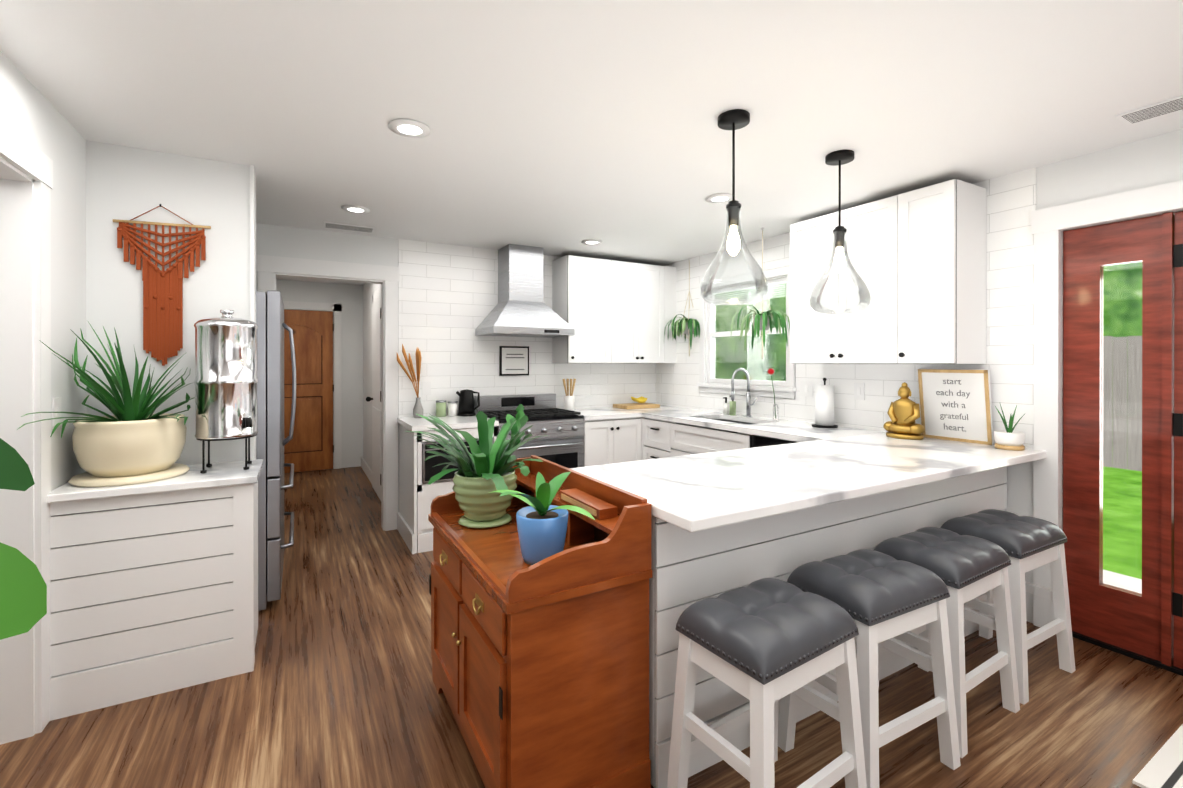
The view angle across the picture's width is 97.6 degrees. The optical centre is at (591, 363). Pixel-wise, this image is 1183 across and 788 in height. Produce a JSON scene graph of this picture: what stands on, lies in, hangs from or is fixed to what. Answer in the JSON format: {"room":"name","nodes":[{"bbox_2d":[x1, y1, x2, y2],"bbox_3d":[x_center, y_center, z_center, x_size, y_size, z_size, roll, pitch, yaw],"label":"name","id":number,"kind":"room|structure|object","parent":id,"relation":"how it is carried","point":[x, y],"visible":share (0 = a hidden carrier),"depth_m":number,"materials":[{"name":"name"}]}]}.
{"room":"kitchen","nodes":[
{"label":"kitchen","id":0,"kind":"room"},
{"bbox_2d":[0,51,85,490],"bbox_3d":[-1.270,0.175,0.397,0.120,2.400,7.100,0,0,-30],"label":"wall","id":1,"kind":"structure","parent":0,"point":[32,114],"depth_m":2.15,"materials":[{"name":"white paint"}]},
{"bbox_2d":[0,117,52,744],"bbox_3d":[-1.867,0.293,1.473,0.142,2.160,1.160,0,0,-30],"label":"door frame","id":2,"kind":"structure","parent":1,"relation":"attached to","point":[26,175],"depth_m":1.89,"materials":[{"name":"white wood"}]},
{"bbox_2d":[52,397,60,426],"bbox_3d":[-2.153,0.195,2.086,0.008,0.115,0.074,0,0,-30],"label":"outlet","id":3,"kind":"object","parent":1,"relation":"attached to","point":[56,402],"depth_m":2.08,"materials":[{"name":"white plastic"}]},
{"bbox_2d":[86,140,255,471],"bbox_3d":[-2.074,0.171,2.597,0.651,2.400,0.150,0,0,-30],"label":"wall","id":4,"kind":"structure","parent":0,"point":[130,183],"depth_m":2.53,"materials":[{"name":"white paint"}]},
{"bbox_2d":[113,204,210,365],"bbox_3d":[-2.070,-0.380,2.504,0.371,0.781,0.022,0,0,-30],"label":"macrame hanging","id":5,"kind":"object","parent":4,"relation":"attached to","point":[162,315],"visible":1,"depth_m":2.50,"materials":[{"name":"brown fabric"}]},
{"bbox_2d":[276,280,359,468],"bbox_3d":[-3.614,0.164,6.609,1.230,2.400,0.120,0,0,-30],"label":"wall","id":6,"kind":"structure","parent":0,"point":[355,301],"depth_m":6.77,"materials":[{"name":"white paint"}]},
{"bbox_2d":[284,309,333,472],"bbox_3d":[-3.675,0.344,6.471,0.808,2.020,0.048,0,0,-30],"label":"door","id":7,"kind":"structure","parent":6,"relation":"in","point":[309,446],"depth_m":6.52,"materials":[{"name":"brown wood"}]},
{"bbox_2d":[283,301,341,468],"bbox_3d":[-3.688,0.294,6.487,1.000,2.140,0.020,0,0,-30],"label":"door frame","id":8,"kind":"structure","parent":6,"relation":"attached to","point":[334,307],"depth_m":6.70,"materials":[{"name":"white wood"}]},
{"bbox_2d":[256,223,398,511],"bbox_3d":[-1.215,0.167,4.578,4.340,2.400,0.120,0,0,-30],"label":"wall","id":9,"kind":"structure","parent":0,"point":[286,241],"depth_m":4.02,"materials":[{"name":"white paint"}]},
{"bbox_2d":[256,255,398,530],"bbox_3d":[-2.054,0.286,4.091,0.994,2.165,0.142,0,0,-30],"label":"door frame","id":10,"kind":"structure","parent":9,"relation":"attached to","point":[268,268],"depth_m":4.23,"materials":[{"name":"white wood"}]},
{"bbox_2d":[475,244,574,337],"bbox_3d":[-0.590,-0.639,4.568,0.740,0.783,0.492,0,0,-30],"label":"range hood","id":11,"kind":"object","parent":9,"relation":"attached to","point":[521,308],"visible":1,"depth_m":4.50,"materials":[{"name":"silver metal"}]},
{"bbox_2d":[398,239,655,417],"bbox_3d":[-0.451,-0.293,4.937,2.640,1.480,0.008,0,0,-30],"label":"wall tile","id":12,"kind":"structure","parent":9,"relation":"attached to","point":[447,298],"depth_m":4.57,"materials":[{"name":"white tile"}]},
{"bbox_2d":[422,381,430,394],"bbox_3d":[-1.400,0.210,4.392,0.074,0.115,0.006,0,0,-30],"label":"outlet","id":13,"kind":"object","parent":12,"relation":"attached to","point":[426,386],"depth_m":4.39,"materials":[{"name":"white plastic"}]},
{"bbox_2d":[500,346,528,375],"bbox_3d":[-0.709,-0.024,4.771,0.281,0.269,0.023,0,0,-30],"label":"picture frame","id":14,"kind":"object","parent":12,"relation":"attached to","point":[514,360],"visible":0.96,"depth_m":4.76,"materials":[{"name":"black metal"}]},
{"bbox_2d":[552,255,675,362],"bbox_3d":[0.255,-0.494,5.118,1.243,0.980,0.367,0,0,-30],"label":"upper cabinet","id":15,"kind":"object","parent":9,"relation":"attached to","point":[611,311],"visible":1,"depth_m":4.92,"materials":[{"name":"white wood"}]},
{"bbox_2d":[360,283,380,469],"bbox_3d":[-2.317,0.165,5.718,0.132,2.400,2.950,0,0,-30],"label":"wall","id":16,"kind":"structure","parent":0,"point":[366,290],"depth_m":6.53,"materials":[{"name":"white paint"}]},
{"bbox_2d":[361,456,371,483],"bbox_3d":[-2.352,1.300,5.632,0.015,0.130,2.830,0,0,-30],"label":"baseboard","id":17,"kind":"structure","parent":16,"relation":"attached to","point":[367,470],"depth_m":6.21,"materials":[{"name":"white wood"}]},
{"bbox_2d":[366,296,380,500],"bbox_3d":[-2.227,0.346,5.320,0.101,2.020,0.832,0,0,-30],"label":"hall door","id":18,"kind":"structure","parent":16,"relation":"in","point":[376,395],"depth_m":5.33,"materials":[{"name":"white wood"}]},
{"bbox_2d":[372,286,380,302],"bbox_3d":[-2.192,0.296,5.346,0.018,2.140,1.020,0,0,-30],"label":"door frame","id":19,"kind":"structure","parent":16,"relation":"attached to","point":[376,294],"depth_m":5.46,"materials":[{"name":"white"}]},
{"bbox_2d":[0,466,1182,787],"bbox_3d":[-1.014,1.422,2.240,6.540,0.100,10.290,0,0,-30],"label":"floor","id":20,"kind":"structure","parent":0,"point":[335,688],"depth_m":2.01,"materials":[{"name":"brown wood"}]},
{"bbox_2d":[0,438,46,639],"bbox_3d":[-1.190,0.563,0.782,0.388,1.621,0.464,0,0,-30],"label":"floor plant","id":21,"kind":"object","parent":20,"relation":"on","point":[23,597],"visible":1,"depth_m":1.04,"materials":[{"name":"green plant"}]},
{"bbox_2d":[47,459,262,720],"bbox_3d":[-1.900,0.936,2.335,0.688,0.872,0.470,0,0,-30],"label":"half wall","id":22,"kind":"structure","parent":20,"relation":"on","point":[154,588],"depth_m":2.14,"materials":[{"name":"white wood"}]},
{"bbox_2d":[17,320,194,486],"bbox_3d":[-1.950,0.156,2.158,0.410,0.686,0.712,0,0,-30],"label":"potted plant","id":23,"kind":"object","parent":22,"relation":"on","point":[133,439],"visible":1,"depth_m":2.18,"materials":[{"name":"beige ceramic"}]},
{"bbox_2d":[194,310,258,472],"bbox_3d":[-1.739,0.121,2.471,0.252,0.755,0.252,0,0,-30],"label":"water filter","id":24,"kind":"object","parent":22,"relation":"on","point":[226,381],"visible":1,"depth_m":2.37,"materials":[{"name":"silver metal"}]},
{"bbox_2d":[256,290,295,610],"bbox_3d":[-2.246,0.475,3.123,0.810,1.760,0.915,0,0,-30],"label":"fridge","id":25,"kind":"object","parent":20,"relation":"on","point":[271,442],"visible":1,"depth_m":2.87,"materials":[{"name":"silver metal"}]},
{"bbox_2d":[397,424,497,553],"bbox_3d":[-1.158,0.931,4.156,0.632,0.876,0.654,0,0,-30],"label":"base cabinet","id":26,"kind":"object","parent":20,"relation":"on","point":[416,496],"depth_m":3.80,"materials":[{"name":"white wood"}]},
{"bbox_2d":[397,415,498,430],"bbox_3d":[-1.166,0.467,4.157,0.648,0.039,0.657,0,0,-30],"label":"countertop","id":27,"kind":"structure","parent":26,"relation":"on","point":[455,422],"depth_m":3.94,"materials":[{"name":"stone"}]},
{"bbox_2d":[397,344,422,417],"bbox_3d":[-1.485,0.144,4.240,0.210,0.606,0.113,0,0,-30],"label":"vase","id":28,"kind":"object","parent":27,"relation":"on","point":[418,408],"visible":0.96,"depth_m":4.25,"materials":[{"name":"grey ceramic"}]},
{"bbox_2d":[436,400,457,416],"bbox_3d":[-1.229,0.379,4.392,0.186,0.135,0.088,0,0,-34],"label":"canisters","id":29,"kind":"object","parent":27,"relation":"on","point":[441,408],"visible":1,"depth_m":4.36,"materials":[{"name":"green glass"}]},
{"bbox_2d":[456,389,479,415],"bbox_3d":[-1.063,0.334,4.458,0.212,0.225,0.150,0,0,-30],"label":"kettle","id":30,"kind":"object","parent":27,"relation":"on","point":[466,402],"visible":1,"depth_m":4.40,"materials":[{"name":"black metal"}]},
{"bbox_2d":[474,393,584,467],"bbox_3d":[-0.534,0.818,4.472,0.760,1.060,0.715,0,0,-30],"label":"range","id":31,"kind":"object","parent":20,"relation":"on","point":[562,441],"visible":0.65,"depth_m":4.33,"materials":[{"name":"silver metal"}]},
{"bbox_2d":[428,455,652,787],"bbox_3d":[-0.265,0.905,1.948,0.507,0.935,0.971,0,0,-30],"label":"sideboard","id":32,"kind":"object","parent":20,"relation":"on","point":[540,674],"visible":0.83,"depth_m":1.59,"materials":[{"name":"brown wood"}]},
{"bbox_2d":[405,404,546,528],"bbox_3d":[-0.456,0.414,2.030,0.479,0.484,0.565,0,0,-30],"label":"potted plant","id":33,"kind":"object","parent":32,"relation":"in","point":[482,473],"visible":1,"depth_m":2.09,"materials":[{"name":"green plant"}]},
{"bbox_2d":[490,471,594,564],"bbox_3d":[-0.176,0.516,1.711,0.323,0.282,0.338,0,0,-30],"label":"potted plant","id":34,"kind":"object","parent":32,"relation":"in","point":[542,523],"visible":0.94,"depth_m":1.68,"materials":[{"name":"blue ceramic"}]},
{"bbox_2d":[583,417,642,466],"bbox_3d":[0.074,0.929,4.863,0.677,0.876,0.640,0,0,-30],"label":"base cabinet","id":35,"kind":"object","parent":20,"relation":"on","point":[611,441],"depth_m":4.56,"materials":[{"name":"white wood"}]},
{"bbox_2d":[574,407,640,420],"bbox_3d":[0.040,0.466,4.841,0.598,0.039,0.657,0,0,-30],"label":"countertop","id":36,"kind":"structure","parent":35,"relation":"on","point":[602,413],"depth_m":4.67,"materials":[{"name":"stone"}]},
{"bbox_2d":[562,379,575,410],"bbox_3d":[-0.212,0.294,4.918,0.147,0.303,0.100,0,0,-30],"label":"utensil crock","id":37,"kind":"object","parent":36,"relation":"on","point":[568,402],"visible":0.88,"depth_m":4.88,"materials":[{"name":"white ceramic"}]},
{"bbox_2d":[643,417,730,459],"bbox_3d":[0.848,0.930,4.682,0.630,0.876,0.478,0,0,-30],"label":"base cabinet","id":38,"kind":"object","parent":20,"relation":"on","point":[663,439],"depth_m":4.39,"materials":[{"name":"white wood"}]},
{"bbox_2d":[641,405,1046,468],"bbox_3d":[1.247,0.561,3.973,0.647,0.224,3.357,0,0,-30],"label":"countertop","id":39,"kind":"structure","parent":38,"relation":"on","point":[768,427],"depth_m":3.42,"materials":[{"name":"stone"}]},
{"bbox_2d":[613,396,659,408],"bbox_3d":[0.453,0.391,5.226,0.400,0.108,0.260,0,0,-30],"label":"cutting board","id":40,"kind":"object","parent":39,"relation":"on","point":[641,403],"visible":1,"depth_m":5.18,"materials":[{"name":"brown wood"}]},
{"bbox_2d":[723,397,727,414],"bbox_3d":[1.182,0.371,4.547,0.054,0.150,0.054,0,0,15],"label":"soap bottle","id":41,"kind":"object","parent":39,"relation":"on","point":[725,405],"depth_m":4.53,"materials":[{"name":"white plastic"}]},
{"bbox_2d":[728,396,735,414],"bbox_3d":[1.222,0.362,4.478,0.054,0.170,0.054,0,0,15],"label":"soap bottle","id":42,"kind":"object","parent":39,"relation":"on","point":[729,408],"depth_m":4.46,"materials":[{"name":"green plastic"}]},
{"bbox_2d":[731,368,756,416],"bbox_3d":[1.258,0.242,4.263,0.221,0.410,0.121,0,0,-30],"label":"faucet","id":43,"kind":"object","parent":39,"relation":"on","point":[748,403],"visible":1,"depth_m":4.32,"materials":[{"name":"silver metal"}]},
{"bbox_2d":[768,368,778,420],"bbox_3d":[1.432,0.242,4.083,0.068,0.410,0.076,0,0,-30],"label":"vase","id":44,"kind":"object","parent":39,"relation":"on","point":[771,371],"visible":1,"depth_m":4.07,"materials":[{"name":"clear glass"}]},
{"bbox_2d":[812,378,837,427],"bbox_3d":[1.655,0.274,3.673,0.170,0.348,0.170,0,0,-30],"label":"paper towel","id":45,"kind":"object","parent":39,"relation":"on","point":[824,405],"visible":1,"depth_m":3.62,"materials":[{"name":"white paper"}]},
{"bbox_2d":[883,382,924,439],"bbox_3d":[1.899,0.282,3.141,0.168,0.335,0.230,0,0,-30],"label":"statue","id":46,"kind":"object","parent":39,"relation":"on","point":[904,412],"visible":1,"depth_m":3.10,"materials":[{"name":"gold metal"}]},
{"bbox_2d":[918,369,993,444],"bbox_3d":[2.107,0.243,3.008,0.077,0.420,0.365,0,0,-30],"label":"sign board","id":47,"kind":"object","parent":39,"relation":"on","point":[977,425],"visible":0.85,"depth_m":2.98,"materials":[{"name":"white paper"}]},
{"bbox_2d":[943,380,960,384],"bbox_3d":[2.086,0.106,2.994,0.001,0.029,0.095,-7,4,-29],"label":"text","id":48,"kind":"object","parent":47,"relation":"attached to","point":[950,382],"visible":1,"depth_m":3.00,"materials":[{"name":"grey paint"}]},
{"bbox_2d":[936,390,969,398],"bbox_3d":[2.093,0.175,2.999,0.001,0.048,0.180,-7,4,-29],"label":"text","id":49,"kind":"object","parent":47,"relation":"attached to","point":[952,393],"visible":1,"depth_m":2.98,"materials":[{"name":"grey paint"}]},
{"bbox_2d":[942,401,964,407],"bbox_3d":[2.099,0.237,3.004,0.001,0.036,0.128,-7,4,-29],"label":"text","id":50,"kind":"object","parent":47,"relation":"attached to","point":[951,404],"visible":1,"depth_m":3.01,"materials":[{"name":"grey paint"}]},
{"bbox_2d":[940,414,967,419],"bbox_3d":[2.106,0.311,3.010,0.001,0.046,0.148,-11,5,-29],"label":"text","id":51,"kind":"object","parent":47,"relation":"attached to","point":[955,416],"visible":1,"depth_m":3.01,"materials":[{"name":"grey paint"}]},
{"bbox_2d":[944,423,965,431],"bbox_3d":[2.114,0.372,3.012,0.001,0.036,0.117,-7,4,-29],"label":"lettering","id":52,"kind":"object","parent":47,"relation":"attached to","point":[962,427],"visible":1,"depth_m":3.02,"materials":[{"name":"grey paint"}]},
{"bbox_2d":[994,402,1024,450],"bbox_3d":[2.204,0.328,2.751,0.134,0.245,0.159,0,0,-30],"label":"potted plant","id":53,"kind":"object","parent":39,"relation":"on","point":[1008,438],"visible":1,"depth_m":2.70,"materials":[{"name":"white ceramic"}]},
{"bbox_2d":[667,437,749,456],"bbox_3d":[1.122,1.028,4.199,0.630,0.681,0.751,0,0,-30],"label":"base cabinet","id":54,"kind":"object","parent":20,"relation":"on","point":[696,447],"depth_m":4.00,"materials":[{"name":"white wood"}]},
{"bbox_2d":[750,435,797,447],"bbox_3d":[1.497,0.884,3.484,0.663,0.771,0.598,0,0,-30],"label":"dishwasher","id":55,"kind":"object","parent":54,"relation":"attached to","point":[758,441],"visible":0.04,"depth_m":3.49,"materials":[{"name":"black metal"}]},
{"bbox_2d":[667,578,866,787],"bbox_3d":[0.520,1.040,1.540,0.482,0.667,0.362,0,0,-34],"label":"stool","id":56,"kind":"object","parent":20,"relation":"on","point":[763,645],"visible":1,"depth_m":1.47,"materials":[{"name":"white wood"}]},
{"bbox_2d":[649,467,1006,787],"bbox_3d":[1.085,0.934,2.516,2.365,0.875,0.640,0,0,-30],"label":"base cabinet","id":57,"kind":"object","parent":20,"relation":"on","point":[688,568],"visible":0.4,"depth_m":1.85,"materials":[{"name":"white wood"}]},
{"bbox_2d":[569,437,992,531],"bbox_3d":[0.836,0.471,2.287,1.730,0.039,0.830,0,0,-30],"label":"countertop","id":58,"kind":"structure","parent":57,"relation":"on","point":[814,466],"depth_m":2.09,"materials":[{"name":"stone"}]},
{"bbox_2d":[778,549,960,787],"bbox_3d":[0.962,1.039,1.814,0.482,0.667,0.362,0,0,-28],"label":"stool","id":59,"kind":"object","parent":20,"relation":"on","point":[882,599],"visible":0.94,"depth_m":1.73,"materials":[{"name":"white wood"}]},
{"bbox_2d":[874,527,1019,757],"bbox_3d":[1.399,1.039,2.079,0.482,0.667,0.362,0,0,-32],"label":"stool","id":60,"kind":"object","parent":20,"relation":"on","point":[965,568],"visible":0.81,"depth_m":1.99,"materials":[{"name":"white wood"}]},
{"bbox_2d":[940,509,1075,704],"bbox_3d":[1.863,1.038,2.354,0.482,0.667,0.362,0,0,-29],"label":"stool","id":61,"kind":"object","parent":20,"relation":"on","point":[1027,543],"visible":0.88,"depth_m":2.26,"materials":[{"name":"white wood"}]},
{"bbox_2d":[1133,724,1182,787],"bbox_3d":[2.393,1.367,1.543,0.940,0.011,0.875,0,0,-30],"label":"striped rug","id":62,"kind":"object","parent":20,"relation":"on","point":[1163,768],"visible":1,"depth_m":1.74,"materials":[{"name":"white fabric"}]},
{"bbox_2d":[0,0,1182,284],"bbox_3d":[-1.014,-1.078,2.235,6.540,0.100,10.290,0,0,-30],"label":"ceiling","id":63,"kind":"structure","parent":0,"point":[560,128],"depth_m":2.01,"materials":[{"name":"white paint"}]},
{"bbox_2d":[323,222,375,232],"bbox_3d":[-1.827,-1.026,3.907,0.350,0.008,0.150,0,0,-30],"label":"ceiling vent","id":64,"kind":"object","parent":63,"relation":"in","point":[348,227],"visible":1,"depth_m":3.89,"materials":[{"name":"white metal"}]},
{"bbox_2d":[341,205,369,213],"bbox_3d":[-1.568,-1.023,3.441,0.176,0.010,0.176,0,0,-30],"label":"recessed light","id":65,"kind":"object","parent":63,"relation":"in","point":[355,209],"visible":0.96,"depth_m":3.43,"materials":[{"name":"white"}]},
{"bbox_2d":[388,119,430,137],"bbox_3d":[-0.791,-1.021,2.254,0.176,0.010,0.176,0,0,-30],"label":"recessed light","id":66,"kind":"object","parent":63,"relation":"in","point":[410,128],"visible":1,"depth_m":2.25,"materials":[{"name":"white"}]},
{"bbox_2d":[582,239,601,244],"bbox_3d":[0.003,-1.025,4.379,0.176,0.010,0.176,0,0,-30],"label":"recessed light","id":67,"kind":"object","parent":63,"relation":"in","point":[591,242],"visible":1,"depth_m":4.37,"materials":[{"name":"white"}]},
{"bbox_2d":[664,258,699,355],"bbox_3d":[0.870,-0.551,5.032,0.336,0.961,0.425,0,0,-30],"label":"hanging plant","id":68,"kind":"object","parent":63,"relation":"hanging from","point":[685,325],"visible":0.96,"depth_m":5.00,"materials":[{"name":"green plant"}]},
{"bbox_2d":[705,193,731,202],"bbox_3d":[0.796,-1.023,3.211,0.176,0.010,0.176,0,0,-30],"label":"recessed light","id":69,"kind":"object","parent":63,"relation":"in","point":[720,198],"visible":0.94,"depth_m":3.20,"materials":[{"name":"white"}]},
{"bbox_2d":[700,109,767,304],"bbox_3d":[0.592,-0.638,2.156,0.274,0.777,0.274,0,0,-30],"label":"pendant lamp","id":70,"kind":"object","parent":63,"relation":"hanging from","point":[734,120],"visible":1,"depth_m":2.16,"materials":[{"name":"clear glass"}]},
{"bbox_2d":[731,228,789,358],"bbox_3d":[1.276,-0.531,3.914,0.475,0.997,0.459,0,0,-30],"label":"hanging plant","id":71,"kind":"object","parent":63,"relation":"hanging from","point":[762,321],"visible":0.96,"depth_m":3.87,"materials":[{"name":"green plant"}]},
{"bbox_2d":[810,150,870,313],"bbox_3d":[1.224,-0.639,2.554,0.274,0.777,0.274,0,0,-30],"label":"pendant lamp","id":72,"kind":"object","parent":63,"relation":"hanging from","point":[839,157],"visible":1,"depth_m":2.56,"materials":[{"name":"clear glass"}]},
{"bbox_2d":[1115,95,1182,124],"bbox_3d":[2.306,-1.022,2.048,0.150,0.008,0.300,0,0,-30],"label":"ceiling vent","id":73,"kind":"object","parent":63,"relation":"in","point":[1164,107],"visible":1,"depth_m":2.09,"materials":[{"name":"white metal"}]},
{"bbox_2d":[704,129,1182,622],"bbox_3d":[2.476,0.171,2.590,0.120,2.400,7.220,0,0,-30],"label":"wall","id":74,"kind":"structure","parent":0,"point":[1148,162],"depth_m":2.55,"materials":[{"name":"white paint"}]},
{"bbox_2d":[697,266,795,398],"bbox_3d":[1.331,-0.247,4.506,0.120,1.040,1.106,0,0,-30],"label":"window","id":75,"kind":"structure","parent":74,"relation":"in","point":[708,379],"depth_m":4.57,"materials":[{"name":"white"}]},
{"bbox_2d":[656,167,1035,448],"bbox_3d":[1.517,-0.292,4.151,0.008,1.480,3.301,0,0,-30],"label":"wall tile","id":76,"kind":"structure","parent":74,"relation":"attached to","point":[1011,206],"depth_m":3.26,"materials":[{"name":"white tile"}]},
{"bbox_2d":[800,381,812,396],"bbox_3d":[1.631,0.191,3.931,0.008,0.115,0.115,0,0,-30],"label":"outlet","id":77,"kind":"object","parent":76,"relation":"attached to","point":[806,388],"depth_m":3.92,"materials":[{"name":"white plastic"}]},
{"bbox_2d":[854,383,864,399],"bbox_3d":[1.841,0.192,3.561,0.008,0.115,0.075,0,0,-30],"label":"outlet","id":78,"kind":"object","parent":76,"relation":"attached to","point":[859,388],"depth_m":3.56,"materials":[{"name":"white plastic"}]},
{"bbox_2d":[790,179,986,363],"bbox_3d":[1.796,-0.490,3.273,0.367,0.980,1.057,0,0,-30],"label":"upper cabinet","id":79,"kind":"object","parent":74,"relation":"attached to","point":[917,257],"visible":0.96,"depth_m":2.98,"materials":[{"name":"white wood"}]},
{"bbox_2d":[1031,180,1182,626],"bbox_3d":[2.695,0.287,2.060,0.022,2.171,1.528,0,0,-30],"label":"door frame","id":80,"kind":"structure","parent":74,"relation":"attached to","point":[1046,223],"depth_m":2.65,"materials":[{"name":"white wood"}]},
{"bbox_2d":[1063,211,1182,675],"bbox_3d":[2.757,0.349,2.095,0.112,2.045,1.300,0,0,-30],"label":"entry door","id":81,"kind":"structure","parent":74,"relation":"in","point":[1146,626],"depth_m":2.43,"materials":[{"name":"brown wood"}]},
{"label":"outside","id":82,"kind":"structure","parent":0,"visible":0},
{"bbox_2d":[715,262,1141,593],"bbox_3d":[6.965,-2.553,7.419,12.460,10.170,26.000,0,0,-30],"label":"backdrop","id":83,"kind":"structure","parent":82,"point":[1131,409],"depth_m":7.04,"materials":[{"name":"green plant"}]}
]}

